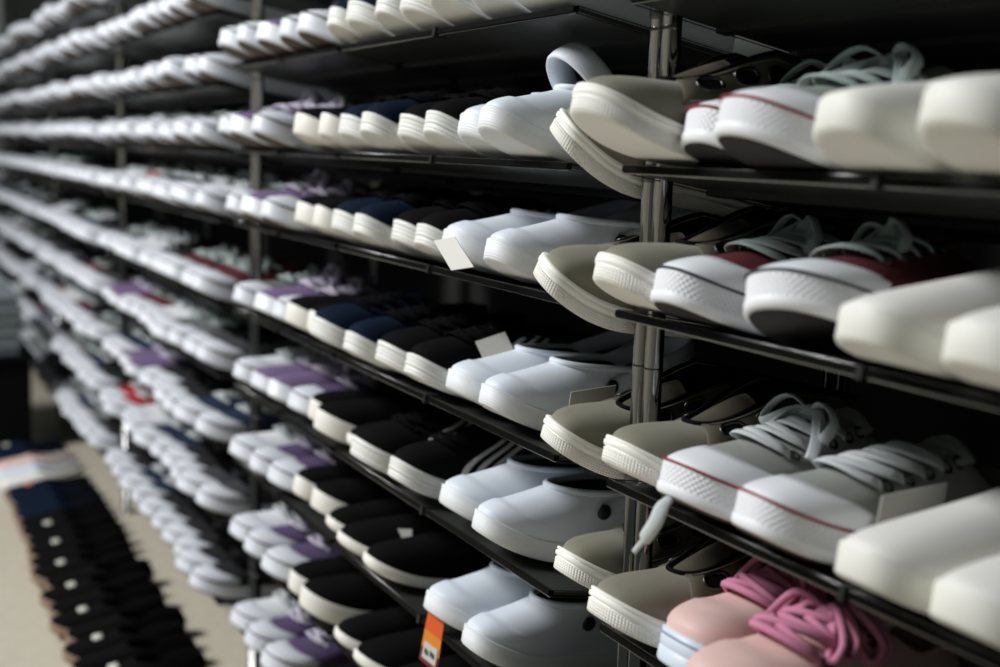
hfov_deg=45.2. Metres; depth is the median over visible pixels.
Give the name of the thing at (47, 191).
trainer
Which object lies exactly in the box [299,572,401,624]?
shoe
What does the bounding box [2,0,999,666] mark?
wall
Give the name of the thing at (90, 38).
sneaker
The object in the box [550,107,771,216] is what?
shoe
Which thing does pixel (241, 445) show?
sneaker
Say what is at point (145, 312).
sneaker
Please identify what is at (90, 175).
trainer
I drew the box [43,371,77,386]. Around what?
trainer
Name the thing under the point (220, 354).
trainer
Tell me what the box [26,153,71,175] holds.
trainer
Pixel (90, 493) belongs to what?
shoe
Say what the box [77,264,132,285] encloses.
trainer
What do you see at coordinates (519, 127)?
clog
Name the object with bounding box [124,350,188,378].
sneaker
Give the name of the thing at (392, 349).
sneaker
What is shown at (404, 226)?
sneaker
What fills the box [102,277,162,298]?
sneaker
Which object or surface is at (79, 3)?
trainer
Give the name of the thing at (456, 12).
sneaker
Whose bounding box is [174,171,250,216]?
sneaker
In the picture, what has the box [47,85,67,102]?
sneaker
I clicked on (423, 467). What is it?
sneaker
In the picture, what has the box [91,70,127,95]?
trainer
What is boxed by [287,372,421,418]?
sneaker
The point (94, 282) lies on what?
trainer
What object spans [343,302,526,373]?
sneaker
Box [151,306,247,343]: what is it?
trainer
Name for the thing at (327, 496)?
shoe
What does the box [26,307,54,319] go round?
sneaker
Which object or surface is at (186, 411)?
sneaker
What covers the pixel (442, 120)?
sneaker
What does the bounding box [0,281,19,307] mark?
flat box
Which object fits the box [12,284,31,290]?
sneaker
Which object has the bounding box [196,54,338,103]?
trainer
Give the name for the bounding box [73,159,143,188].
trainer
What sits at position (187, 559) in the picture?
trainer
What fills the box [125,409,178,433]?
sneaker
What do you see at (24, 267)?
sneaker
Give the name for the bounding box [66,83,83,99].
trainer
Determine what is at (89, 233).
trainer
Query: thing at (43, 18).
sneaker
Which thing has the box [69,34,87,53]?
sneaker
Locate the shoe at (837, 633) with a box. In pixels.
[687,586,960,666]
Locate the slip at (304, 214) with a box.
[295,195,370,239]
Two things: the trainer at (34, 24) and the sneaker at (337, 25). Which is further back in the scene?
the trainer at (34, 24)
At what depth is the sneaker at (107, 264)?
3.48 m
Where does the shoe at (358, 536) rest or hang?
on the shelving unit at (504, 52)
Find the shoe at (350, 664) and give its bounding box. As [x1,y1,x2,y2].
[334,663,356,666]
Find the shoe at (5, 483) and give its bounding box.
[0,466,83,491]
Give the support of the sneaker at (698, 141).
on the shelving unit at (960, 36)
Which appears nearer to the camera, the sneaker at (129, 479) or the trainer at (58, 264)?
the sneaker at (129, 479)
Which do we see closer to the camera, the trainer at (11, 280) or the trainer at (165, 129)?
the trainer at (165, 129)
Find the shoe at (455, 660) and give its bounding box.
[401,654,472,666]
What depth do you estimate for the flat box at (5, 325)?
3.85 m
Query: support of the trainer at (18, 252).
on the shelving unit at (34, 79)
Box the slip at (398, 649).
[353,627,457,666]
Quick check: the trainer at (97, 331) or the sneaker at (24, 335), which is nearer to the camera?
the trainer at (97, 331)
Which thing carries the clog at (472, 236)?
on the shelving unit at (504, 52)
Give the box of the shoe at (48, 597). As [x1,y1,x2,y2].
[39,571,150,608]
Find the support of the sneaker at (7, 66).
on the shelving unit at (34, 79)
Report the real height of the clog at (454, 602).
0.123 m
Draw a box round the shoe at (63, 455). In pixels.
[0,451,75,470]
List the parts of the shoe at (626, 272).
panel, collar trim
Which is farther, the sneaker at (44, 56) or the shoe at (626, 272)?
the sneaker at (44, 56)
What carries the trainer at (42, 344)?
on the shelving unit at (34, 79)
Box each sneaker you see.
[0,96,16,108]
[0,120,32,137]
[0,183,37,189]
[0,217,35,230]
[1,118,41,138]
[1,220,40,233]
[3,220,51,224]
[5,61,20,74]
[5,188,44,201]
[5,221,47,237]
[8,26,25,41]
[8,95,21,107]
[8,189,58,202]
[8,281,25,287]
[9,91,30,107]
[9,259,45,275]
[10,60,23,73]
[12,24,28,39]
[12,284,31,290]
[16,119,57,138]
[17,263,48,274]
[18,319,26,325]
[18,323,35,329]
[19,118,61,140]
[20,330,40,337]
[21,269,53,284]
[21,301,46,313]
[21,327,36,332]
[22,117,67,139]
[22,304,50,318]
[26,272,70,290]
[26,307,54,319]
[27,310,65,328]
[34,154,79,177]
[36,199,94,221]
[37,154,97,171]
[38,280,76,294]
[41,10,57,26]
[41,116,91,140]
[41,286,87,304]
[42,4,64,23]
[42,42,66,61]
[42,52,57,62]
[42,86,60,103]
[42,201,102,220]
[45,284,79,290]
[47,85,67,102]
[49,82,72,101]
[50,117,98,140]
[50,291,94,308]
[52,116,105,141]
[56,296,102,313]
[57,36,82,56]
[59,390,98,408]
[60,115,109,141]
[61,209,129,232]
[62,84,77,100]
[62,299,107,316]
[62,396,102,417]
[64,0,84,12]
[64,3,78,14]
[66,257,118,278]
[68,350,109,369]
[69,30,96,51]
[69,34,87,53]
[70,78,95,98]
[71,215,164,230]
[74,262,118,279]
[75,114,132,144]
[76,356,115,372]
[80,77,169,113]
[83,29,154,62]
[83,114,141,143]
[96,161,174,194]
[99,381,148,402]
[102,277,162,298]
[102,330,153,352]
[103,389,156,418]
[105,163,170,197]
[108,281,174,306]
[111,336,165,359]
[114,228,198,256]
[115,112,177,144]
[117,287,186,314]
[118,71,142,93]
[118,110,187,145]
[119,164,179,193]
[119,344,174,366]
[119,464,170,492]
[120,164,190,203]
[122,401,163,421]
[123,232,232,265]
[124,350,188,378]
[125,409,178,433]
[126,68,154,91]
[130,293,199,318]
[131,476,176,503]
[132,419,193,449]
[134,5,162,31]
[134,110,205,145]
[135,166,206,202]
[139,67,163,90]
[139,299,208,325]
[143,109,216,146]
[143,167,234,202]
[144,63,173,89]
[146,0,173,27]
[147,303,249,330]
[150,429,209,459]
[153,168,231,211]
[156,243,249,275]
[158,0,183,23]
[164,246,285,282]
[167,0,198,20]
[169,170,264,201]
[172,106,306,167]
[173,384,249,426]
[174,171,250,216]
[181,256,307,287]
[191,106,326,169]
[191,256,300,304]
[194,174,297,224]
[195,402,289,443]
[218,26,258,61]
[218,100,297,147]
[228,90,330,148]
[229,424,312,463]
[229,503,298,542]
[230,590,304,631]
[233,345,329,385]
[235,22,276,58]
[240,170,361,229]
[244,517,317,559]
[244,608,322,653]
[249,436,329,476]
[250,354,336,394]
[251,96,354,150]
[254,264,407,317]
[256,1,337,54]
[260,179,383,241]
[260,628,352,666]
[261,534,342,582]
[267,356,372,404]
[267,448,346,494]
[272,277,429,329]
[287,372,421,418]
[309,291,486,350]
[327,0,368,44]
[331,186,437,249]
[338,91,431,153]
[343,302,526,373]
[345,0,395,39]
[350,407,476,473]
[352,187,474,260]
[360,88,471,155]
[375,0,422,35]
[375,311,567,375]
[387,424,535,499]
[391,193,573,262]
[397,89,492,156]
[399,0,454,30]
[404,321,601,399]
[414,195,569,271]
[423,84,552,158]
[429,0,491,25]
[632,393,910,553]
[650,214,866,340]
[680,57,858,170]
[713,42,959,174]
[731,435,999,567]
[743,217,976,359]
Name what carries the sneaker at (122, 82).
on the shelving unit at (201, 34)
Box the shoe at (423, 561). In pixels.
[362,530,492,588]
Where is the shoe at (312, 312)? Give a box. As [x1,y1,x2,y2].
[307,302,349,330]
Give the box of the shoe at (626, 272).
[593,205,845,314]
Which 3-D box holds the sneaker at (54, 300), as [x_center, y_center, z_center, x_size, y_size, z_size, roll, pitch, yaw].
[-1.326,-0.094,3.919,0.274,0.116,0.092,-3,10,-30]
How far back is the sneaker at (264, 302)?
1.97 m
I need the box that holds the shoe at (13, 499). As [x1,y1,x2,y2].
[7,482,97,506]
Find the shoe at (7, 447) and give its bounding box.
[0,438,62,452]
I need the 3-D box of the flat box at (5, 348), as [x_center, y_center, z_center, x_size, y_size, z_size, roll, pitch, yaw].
[-1.831,0.025,3.968,0.410,0.038,0.450,-3,10,-28]
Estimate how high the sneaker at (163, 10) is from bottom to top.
0.116 m
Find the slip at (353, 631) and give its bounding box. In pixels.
[334,606,424,650]
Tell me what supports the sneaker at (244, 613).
on the shelving unit at (504, 52)
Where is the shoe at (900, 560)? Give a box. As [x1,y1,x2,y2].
[834,487,999,614]
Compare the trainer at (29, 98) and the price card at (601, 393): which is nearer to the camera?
the price card at (601, 393)
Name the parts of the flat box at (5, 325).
box lid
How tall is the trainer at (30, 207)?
0.116 m
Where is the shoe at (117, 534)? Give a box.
[27,529,129,559]
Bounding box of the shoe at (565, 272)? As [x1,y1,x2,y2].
[533,212,721,340]
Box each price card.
[398,529,412,537]
[434,237,473,270]
[475,332,513,357]
[569,385,615,404]
[876,483,947,524]
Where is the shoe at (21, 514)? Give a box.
[13,496,106,522]
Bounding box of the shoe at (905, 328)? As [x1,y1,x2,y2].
[835,267,999,386]
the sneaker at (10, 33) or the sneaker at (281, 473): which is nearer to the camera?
the sneaker at (281, 473)
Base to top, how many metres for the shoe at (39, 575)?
0.061 m
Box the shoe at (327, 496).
[310,477,397,515]
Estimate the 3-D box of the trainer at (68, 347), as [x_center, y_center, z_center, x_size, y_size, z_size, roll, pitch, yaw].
[-1.256,0.066,3.830,0.274,0.118,0.092,-2,10,-26]
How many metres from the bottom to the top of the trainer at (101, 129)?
0.114 m
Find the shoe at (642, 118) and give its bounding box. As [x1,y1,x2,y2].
[570,50,822,167]
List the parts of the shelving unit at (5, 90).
shelf, shelf, post, shelf, shelf, shelf, shelf, post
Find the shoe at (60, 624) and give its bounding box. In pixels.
[49,594,166,637]
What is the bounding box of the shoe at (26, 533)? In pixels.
[20,512,117,541]
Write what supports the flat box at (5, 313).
on the flat box at (5, 325)
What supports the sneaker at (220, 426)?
on the shelving unit at (201, 34)
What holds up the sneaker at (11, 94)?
on the shelving unit at (34, 79)
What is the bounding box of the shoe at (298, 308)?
[285,293,369,332]
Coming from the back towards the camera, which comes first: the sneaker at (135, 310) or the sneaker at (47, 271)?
the sneaker at (47, 271)
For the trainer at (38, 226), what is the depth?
4.80 m
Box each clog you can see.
[423,560,534,630]
[439,454,597,520]
[442,199,640,278]
[446,330,633,404]
[457,92,540,159]
[461,588,652,666]
[472,0,530,18]
[472,474,625,562]
[477,42,612,166]
[478,336,693,431]
[483,205,698,285]
[517,0,734,53]
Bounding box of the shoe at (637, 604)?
[587,534,766,647]
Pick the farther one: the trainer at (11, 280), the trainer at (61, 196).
the trainer at (11, 280)
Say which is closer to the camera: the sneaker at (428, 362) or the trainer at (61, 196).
the sneaker at (428, 362)
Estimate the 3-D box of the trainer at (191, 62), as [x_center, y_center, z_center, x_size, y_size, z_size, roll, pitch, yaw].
[-0.473,-0.496,2.319,0.274,0.118,0.092,-2,10,-27]
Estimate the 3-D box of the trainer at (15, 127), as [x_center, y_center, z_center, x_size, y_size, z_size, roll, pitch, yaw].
[-1.759,-0.782,4.696,0.274,0.114,0.092,-3,10,-29]
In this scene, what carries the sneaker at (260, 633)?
on the shelving unit at (504, 52)
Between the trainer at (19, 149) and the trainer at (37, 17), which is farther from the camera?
the trainer at (19, 149)
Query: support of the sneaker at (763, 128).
on the shelving unit at (960, 36)
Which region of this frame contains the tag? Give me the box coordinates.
[419,611,443,666]
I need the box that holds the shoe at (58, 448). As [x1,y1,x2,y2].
[0,445,68,460]
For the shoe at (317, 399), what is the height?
0.100 m
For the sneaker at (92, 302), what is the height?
0.116 m
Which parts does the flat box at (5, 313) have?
box lid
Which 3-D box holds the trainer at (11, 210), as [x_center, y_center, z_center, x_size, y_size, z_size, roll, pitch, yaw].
[-2.358,-0.553,5.803,0.274,0.115,0.092,-3,10,-30]
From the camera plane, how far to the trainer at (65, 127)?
3.50 m
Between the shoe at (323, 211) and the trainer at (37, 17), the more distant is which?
the trainer at (37, 17)
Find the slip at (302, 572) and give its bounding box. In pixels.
[288,555,361,595]
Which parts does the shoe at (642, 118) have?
collar trim, panel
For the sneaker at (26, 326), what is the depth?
5.17 m
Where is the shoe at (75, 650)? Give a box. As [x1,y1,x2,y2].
[62,620,186,664]
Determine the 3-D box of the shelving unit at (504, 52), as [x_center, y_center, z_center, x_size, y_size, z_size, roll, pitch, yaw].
[-0.055,-0.007,1.677,0.321,1.547,1.209,-3,10,-28]
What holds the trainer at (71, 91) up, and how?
on the shelving unit at (85, 65)
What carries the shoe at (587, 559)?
on the shelving unit at (504, 52)
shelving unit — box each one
[0,11,116,419]
[0,12,67,251]
[38,0,206,511]
[103,0,374,666]
[233,0,844,666]
[599,0,999,666]
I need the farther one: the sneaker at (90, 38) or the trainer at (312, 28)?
the sneaker at (90, 38)
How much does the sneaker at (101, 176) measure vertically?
0.114 m
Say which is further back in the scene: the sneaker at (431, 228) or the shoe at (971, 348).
the sneaker at (431, 228)
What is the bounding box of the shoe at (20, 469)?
[0,459,78,479]
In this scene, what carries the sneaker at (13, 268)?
on the shelving unit at (34, 79)
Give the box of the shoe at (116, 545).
[29,539,132,570]
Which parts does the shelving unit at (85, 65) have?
rail, rail, rail, rail, rail, rail, post, edge trim, shelf, edge trim, edge trim, shelf, shelf, rail, rail, rail, rail, rail, rail, rail, rail, edge trim, edge trim, shelf, edge trim, edge trim, shelf, shelf, shelf, edge trim, shelf, edge trim, shelf, post, edge trim, shelf, post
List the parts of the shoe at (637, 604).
collar trim, panel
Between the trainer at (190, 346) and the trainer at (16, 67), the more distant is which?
the trainer at (16, 67)
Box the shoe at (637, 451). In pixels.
[602,375,856,486]
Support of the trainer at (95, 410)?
on the shelving unit at (85, 65)
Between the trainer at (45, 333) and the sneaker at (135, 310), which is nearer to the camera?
the sneaker at (135, 310)
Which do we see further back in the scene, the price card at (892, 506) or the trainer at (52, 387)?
the trainer at (52, 387)
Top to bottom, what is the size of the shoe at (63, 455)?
0.061 m
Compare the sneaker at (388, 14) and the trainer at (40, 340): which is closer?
the sneaker at (388, 14)
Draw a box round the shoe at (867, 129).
[812,80,980,179]
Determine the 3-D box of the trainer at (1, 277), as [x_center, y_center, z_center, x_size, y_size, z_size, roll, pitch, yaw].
[-2.223,-0.234,5.578,0.274,0.115,0.092,-2,10,-26]
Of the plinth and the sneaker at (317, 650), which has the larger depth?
the plinth
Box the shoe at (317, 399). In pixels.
[308,386,435,419]
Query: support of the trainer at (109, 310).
on the shelving unit at (85, 65)
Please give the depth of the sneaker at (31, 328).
5.08 m
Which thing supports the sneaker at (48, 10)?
on the shelving unit at (85, 65)
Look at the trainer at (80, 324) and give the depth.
3.40 m
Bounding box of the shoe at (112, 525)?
[25,521,124,549]
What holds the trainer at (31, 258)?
on the shelving unit at (34, 79)
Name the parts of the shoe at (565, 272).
panel, collar trim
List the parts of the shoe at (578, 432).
panel, collar trim, panel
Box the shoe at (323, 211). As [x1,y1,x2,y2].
[312,198,369,246]
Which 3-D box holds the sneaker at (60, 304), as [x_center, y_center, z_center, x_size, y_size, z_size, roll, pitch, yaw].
[-1.262,-0.074,3.805,0.274,0.116,0.092,-2,10,-27]
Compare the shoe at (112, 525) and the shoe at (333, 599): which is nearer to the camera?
the shoe at (333, 599)
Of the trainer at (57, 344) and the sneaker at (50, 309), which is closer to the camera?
the trainer at (57, 344)
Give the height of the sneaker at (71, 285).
0.117 m
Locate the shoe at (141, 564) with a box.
[45,558,153,589]
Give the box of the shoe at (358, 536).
[337,511,447,556]
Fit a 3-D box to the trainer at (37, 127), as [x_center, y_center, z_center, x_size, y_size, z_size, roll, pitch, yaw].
[-1.462,-0.690,4.145,0.274,0.113,0.092,-2,10,-26]
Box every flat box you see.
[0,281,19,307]
[0,305,22,319]
[0,320,19,331]
[0,328,21,342]
[0,343,20,354]
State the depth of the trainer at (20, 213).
5.51 m
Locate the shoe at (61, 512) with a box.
[17,505,111,531]
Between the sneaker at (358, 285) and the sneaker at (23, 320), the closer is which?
the sneaker at (358, 285)
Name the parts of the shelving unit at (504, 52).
post, rail, rail, rail, rail, rail, edge trim, rail, rail, shelf, edge trim, edge trim, shelf, shelf, edge trim, shelf, edge trim, shelf, rail, shelf, edge trim, shelf, shelf, post, edge trim, rail, edge trim, shelf, rail, rail, rail, edge trim, rail, edge trim, shelf, shelf, rail, edge trim, shelf, edge trim, shelf, edge trim, shelf, post, post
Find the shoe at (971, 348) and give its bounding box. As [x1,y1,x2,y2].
[941,306,999,390]
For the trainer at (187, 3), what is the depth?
2.25 m
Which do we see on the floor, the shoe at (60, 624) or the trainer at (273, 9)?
the shoe at (60, 624)
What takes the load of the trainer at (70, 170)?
on the shelving unit at (85, 65)
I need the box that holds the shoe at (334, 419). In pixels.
[313,395,426,445]
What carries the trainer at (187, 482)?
on the shelving unit at (201, 34)
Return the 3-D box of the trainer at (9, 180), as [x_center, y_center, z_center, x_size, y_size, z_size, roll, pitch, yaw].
[-2.398,-0.698,5.858,0.274,0.115,0.092,-2,10,-26]
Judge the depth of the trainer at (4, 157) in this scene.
4.95 m
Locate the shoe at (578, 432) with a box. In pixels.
[540,359,772,479]
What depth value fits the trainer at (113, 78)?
2.90 m
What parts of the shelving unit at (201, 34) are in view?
post, rail, rail, rail, rail, rail, rail, rail, shelf, edge trim, shelf, edge trim, edge trim, shelf, shelf, edge trim, shelf, shelf, rail, rail, rail, rail, rail, rail, rail, rail, rail, edge trim, edge trim, edge trim, shelf, edge trim, shelf, post, shelf, edge trim, shelf, edge trim, shelf, shelf, shelf, edge trim, shelf, post, edge trim, shelf, post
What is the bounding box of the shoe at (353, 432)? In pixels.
[346,420,393,444]
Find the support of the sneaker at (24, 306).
on the shelving unit at (34, 79)
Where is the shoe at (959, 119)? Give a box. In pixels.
[917,73,999,180]
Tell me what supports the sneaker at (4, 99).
on the shelving unit at (34, 79)
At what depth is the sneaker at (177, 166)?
2.89 m
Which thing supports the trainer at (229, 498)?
on the shelving unit at (201, 34)
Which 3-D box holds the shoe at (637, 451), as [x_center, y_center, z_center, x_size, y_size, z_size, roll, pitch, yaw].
[0.215,0.107,1.071,0.269,0.122,0.090,-1,9,-22]
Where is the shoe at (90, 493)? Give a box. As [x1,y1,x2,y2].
[11,490,102,513]
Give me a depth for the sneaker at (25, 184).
5.41 m
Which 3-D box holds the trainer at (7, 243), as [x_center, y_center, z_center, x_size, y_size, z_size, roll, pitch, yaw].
[-2.273,-0.390,5.648,0.274,0.115,0.092,-3,10,-29]
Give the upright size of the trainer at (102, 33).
0.115 m
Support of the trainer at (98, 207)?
on the shelving unit at (85, 65)
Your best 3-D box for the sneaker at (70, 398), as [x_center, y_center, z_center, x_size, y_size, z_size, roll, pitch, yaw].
[-1.270,0.228,3.850,0.274,0.117,0.092,-2,10,-26]
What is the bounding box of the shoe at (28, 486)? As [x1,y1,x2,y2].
[3,475,91,499]
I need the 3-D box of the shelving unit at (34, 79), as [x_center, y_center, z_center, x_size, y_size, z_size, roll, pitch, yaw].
[-1.762,-0.541,4.827,0.321,1.547,1.207,-3,10,-28]
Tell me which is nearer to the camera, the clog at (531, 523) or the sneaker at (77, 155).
the clog at (531, 523)
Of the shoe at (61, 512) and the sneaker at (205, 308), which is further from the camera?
the shoe at (61, 512)
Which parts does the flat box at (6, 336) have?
box lid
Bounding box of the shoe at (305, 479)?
[292,463,367,501]
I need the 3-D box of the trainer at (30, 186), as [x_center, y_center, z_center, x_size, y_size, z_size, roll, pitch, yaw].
[-2.051,-0.590,5.235,0.274,0.117,0.092,-2,10,-27]
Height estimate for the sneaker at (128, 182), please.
0.117 m
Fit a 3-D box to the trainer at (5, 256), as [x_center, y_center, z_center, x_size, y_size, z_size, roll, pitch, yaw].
[-2.008,-0.307,5.179,0.274,0.117,0.092,-3,10,-31]
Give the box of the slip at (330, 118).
[318,107,368,152]
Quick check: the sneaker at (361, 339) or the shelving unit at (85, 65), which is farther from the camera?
the shelving unit at (85, 65)
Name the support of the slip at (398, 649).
on the shelving unit at (504, 52)
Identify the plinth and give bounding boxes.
[0,337,35,444]
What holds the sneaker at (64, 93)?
on the shelving unit at (85, 65)
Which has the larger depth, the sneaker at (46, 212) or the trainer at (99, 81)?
the sneaker at (46, 212)
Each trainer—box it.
[0,36,9,49]
[0,62,16,75]
[0,148,31,168]
[0,148,32,166]
[0,179,20,184]
[0,181,19,186]
[0,185,43,193]
[0,186,47,203]
[0,208,12,213]
[0,212,22,217]
[0,214,28,220]
[0,241,13,245]
[0,243,19,247]
[0,245,25,251]
[0,249,29,262]
[0,271,14,275]
[0,273,14,278]
[0,276,21,283]
[1,36,12,47]
[1,149,50,168]
[1,252,31,261]
[1,253,36,267]
[5,34,15,46]
[6,118,47,138]
[6,150,43,167]
[7,257,39,268]
[8,35,19,44]
[8,150,49,171]
[11,190,62,205]
[13,91,33,106]
[13,119,50,138]
[13,151,51,172]
[13,191,83,207]
[13,226,52,241]
[14,226,47,231]
[15,56,30,71]
[15,65,26,72]
[15,288,34,293]
[16,22,32,38]
[16,151,58,173]
[17,195,88,208]
[18,229,52,242]
[18,291,40,297]
[18,295,41,300]
[19,265,51,277]
[19,297,42,305]
[20,53,73,77]
[20,193,74,207]
[20,231,63,248]
[21,152,75,173]
[21,267,53,278]
[22,92,39,106]
[22,194,77,210]
[22,334,41,341]
[23,21,58,41]
[24,195,80,215]
[25,339,46,344]
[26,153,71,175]
[26,232,52,236]
[26,233,76,252]
[27,91,84,116]
[27,342,50,348]
[31,50,48,65]
[31,89,48,104]
[31,345,52,353]
[31,355,67,371]
[32,17,46,31]
[33,12,51,29]
[34,117,80,139]
[35,47,53,64]
[35,87,55,103]
[35,350,55,358]
[37,240,83,259]
[37,364,75,381]
[39,154,99,178]
[39,240,77,247]
[39,319,72,332]
[40,117,84,140]
[41,324,74,341]
[42,243,95,265]
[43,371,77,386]
[45,155,96,181]
[46,376,87,395]
[48,203,131,222]
[48,330,84,344]
[51,334,90,352]
[53,205,116,225]
[54,3,69,20]
[54,42,71,58]
[54,249,99,264]
[55,156,106,182]
[55,384,94,402]
[56,250,106,269]
[58,207,145,226]
[59,0,74,17]
[60,252,113,274]
[61,157,112,183]
[61,340,96,355]
[62,345,104,364]
[63,115,113,141]
[64,209,152,221]
[65,303,113,322]
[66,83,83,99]
[66,114,117,142]
[66,158,117,185]
[69,0,92,9]
[70,81,87,99]
[70,403,103,422]
[71,214,163,237]
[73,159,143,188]
[73,311,119,335]
[74,411,116,429]
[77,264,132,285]
[77,360,120,382]
[78,215,151,246]
[78,309,116,317]
[79,159,149,186]
[79,416,120,438]
[81,0,129,13]
[83,160,143,190]
[84,267,153,293]
[86,318,145,341]
[86,367,140,391]
[88,425,136,450]
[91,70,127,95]
[96,23,119,44]
[97,113,158,143]
[97,222,200,250]
[104,112,168,144]
[105,444,149,466]
[107,19,130,41]
[107,73,132,94]
[110,225,213,249]
[112,453,162,477]
[116,16,141,37]
[128,10,151,34]
[138,236,226,270]
[138,359,199,388]
[139,488,195,518]
[151,240,272,269]
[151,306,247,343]
[151,501,207,531]
[153,367,208,389]
[153,373,243,402]
[156,52,223,87]
[157,109,233,147]
[161,52,223,86]
[161,439,224,468]
[162,379,248,413]
[162,512,230,545]
[168,312,264,348]
[170,449,233,480]
[172,109,243,147]
[173,524,232,555]
[175,460,248,497]
[175,536,247,575]
[181,0,207,15]
[183,52,227,84]
[183,320,281,356]
[189,0,329,20]
[189,553,283,599]
[195,473,287,515]
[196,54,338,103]
[196,326,309,372]
[225,175,337,226]
[233,265,379,313]
[278,15,317,52]
[296,10,344,48]
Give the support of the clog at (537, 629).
on the shelving unit at (504, 52)
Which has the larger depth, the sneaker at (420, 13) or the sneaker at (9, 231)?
the sneaker at (9, 231)
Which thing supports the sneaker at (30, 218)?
on the shelving unit at (34, 79)
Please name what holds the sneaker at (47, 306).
on the shelving unit at (34, 79)
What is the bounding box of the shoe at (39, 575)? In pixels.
[30,550,136,586]
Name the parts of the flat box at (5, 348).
box lid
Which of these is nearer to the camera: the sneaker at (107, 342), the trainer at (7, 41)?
the sneaker at (107, 342)
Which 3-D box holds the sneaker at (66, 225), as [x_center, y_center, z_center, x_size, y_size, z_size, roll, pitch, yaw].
[-1.168,-0.312,3.590,0.274,0.116,0.092,-2,10,-27]
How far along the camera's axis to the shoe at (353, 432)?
1.63 m
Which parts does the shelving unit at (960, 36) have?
shelf, rail, edge trim, post, edge trim, rail, edge trim, rail, shelf, edge trim, rail, edge trim, shelf, shelf, shelf, post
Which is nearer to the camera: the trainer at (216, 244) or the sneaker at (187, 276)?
the sneaker at (187, 276)
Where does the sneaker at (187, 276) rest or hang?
on the shelving unit at (201, 34)
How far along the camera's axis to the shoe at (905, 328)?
0.74 m
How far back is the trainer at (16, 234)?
4.69 m
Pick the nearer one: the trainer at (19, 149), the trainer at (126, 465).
the trainer at (126, 465)
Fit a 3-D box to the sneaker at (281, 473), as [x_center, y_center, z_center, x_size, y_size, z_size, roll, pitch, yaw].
[-0.250,0.234,1.994,0.274,0.116,0.092,-2,10,-26]
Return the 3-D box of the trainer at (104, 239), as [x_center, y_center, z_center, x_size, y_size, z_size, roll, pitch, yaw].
[-0.910,-0.233,3.138,0.274,0.117,0.092,-2,10,-28]
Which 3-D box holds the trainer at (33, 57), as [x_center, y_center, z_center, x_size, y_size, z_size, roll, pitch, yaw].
[-1.460,-0.930,4.110,0.274,0.118,0.092,-2,10,-28]
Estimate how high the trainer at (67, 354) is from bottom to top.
0.115 m
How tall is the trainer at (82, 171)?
0.115 m
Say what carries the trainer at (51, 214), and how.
on the shelving unit at (85, 65)
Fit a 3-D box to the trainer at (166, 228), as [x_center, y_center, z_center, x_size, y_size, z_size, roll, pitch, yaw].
[-0.850,-0.216,3.042,0.274,0.118,0.092,-3,10,-31]
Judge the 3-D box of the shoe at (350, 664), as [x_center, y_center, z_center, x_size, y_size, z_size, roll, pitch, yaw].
[-0.198,0.565,1.921,0.272,0.092,0.089,-3,10,-29]
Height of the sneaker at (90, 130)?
0.114 m
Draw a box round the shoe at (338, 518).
[326,497,418,531]
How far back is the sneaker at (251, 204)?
1.94 m
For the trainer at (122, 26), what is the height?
0.115 m
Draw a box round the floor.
[0,370,262,666]
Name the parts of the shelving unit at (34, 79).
post, shelf, rail, shelf, rail, rail, rail, rail, rail, shelf, shelf, edge trim, shelf, shelf, edge trim, shelf, post, edge trim, post, shelf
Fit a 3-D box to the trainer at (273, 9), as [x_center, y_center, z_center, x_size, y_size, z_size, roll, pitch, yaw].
[-0.444,-0.611,2.209,0.274,0.115,0.092,-3,10,-30]
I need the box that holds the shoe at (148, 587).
[49,581,162,617]
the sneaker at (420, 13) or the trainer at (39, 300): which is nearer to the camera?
the sneaker at (420, 13)
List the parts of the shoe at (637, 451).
panel, collar trim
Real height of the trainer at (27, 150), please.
0.116 m
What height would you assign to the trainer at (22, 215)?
0.115 m
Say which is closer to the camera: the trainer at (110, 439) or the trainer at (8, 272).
the trainer at (110, 439)
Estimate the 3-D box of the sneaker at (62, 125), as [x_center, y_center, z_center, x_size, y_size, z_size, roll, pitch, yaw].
[-1.194,-0.605,3.645,0.274,0.114,0.092,-3,10,-29]
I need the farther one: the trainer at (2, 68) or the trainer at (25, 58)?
the trainer at (2, 68)
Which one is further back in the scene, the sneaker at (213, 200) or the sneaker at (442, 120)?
the sneaker at (213, 200)
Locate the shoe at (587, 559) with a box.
[554,515,706,588]
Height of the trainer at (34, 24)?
0.114 m
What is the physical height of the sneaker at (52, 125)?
0.116 m
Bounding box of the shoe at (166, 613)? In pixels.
[66,605,185,643]
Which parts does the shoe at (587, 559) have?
collar trim, panel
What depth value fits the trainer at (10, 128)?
4.70 m
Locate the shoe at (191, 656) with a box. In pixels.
[105,646,206,666]
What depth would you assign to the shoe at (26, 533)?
3.04 m
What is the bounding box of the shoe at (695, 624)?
[657,556,836,666]
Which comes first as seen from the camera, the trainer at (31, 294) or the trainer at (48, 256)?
the trainer at (48, 256)
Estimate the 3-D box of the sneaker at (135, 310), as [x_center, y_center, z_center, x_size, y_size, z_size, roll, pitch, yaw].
[-0.741,-0.049,2.856,0.274,0.117,0.092,-3,10,-30]
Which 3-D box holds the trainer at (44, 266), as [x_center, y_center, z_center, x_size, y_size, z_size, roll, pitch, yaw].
[-1.731,-0.223,4.687,0.274,0.115,0.092,-2,10,-26]
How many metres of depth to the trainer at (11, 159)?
4.73 m
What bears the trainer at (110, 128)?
on the shelving unit at (201, 34)
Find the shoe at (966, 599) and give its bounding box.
[929,555,999,648]
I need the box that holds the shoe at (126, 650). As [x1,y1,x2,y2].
[71,633,196,666]
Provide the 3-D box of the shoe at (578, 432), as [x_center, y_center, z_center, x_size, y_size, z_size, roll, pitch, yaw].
[0.160,0.091,1.187,0.271,0.128,0.089,-2,10,-26]

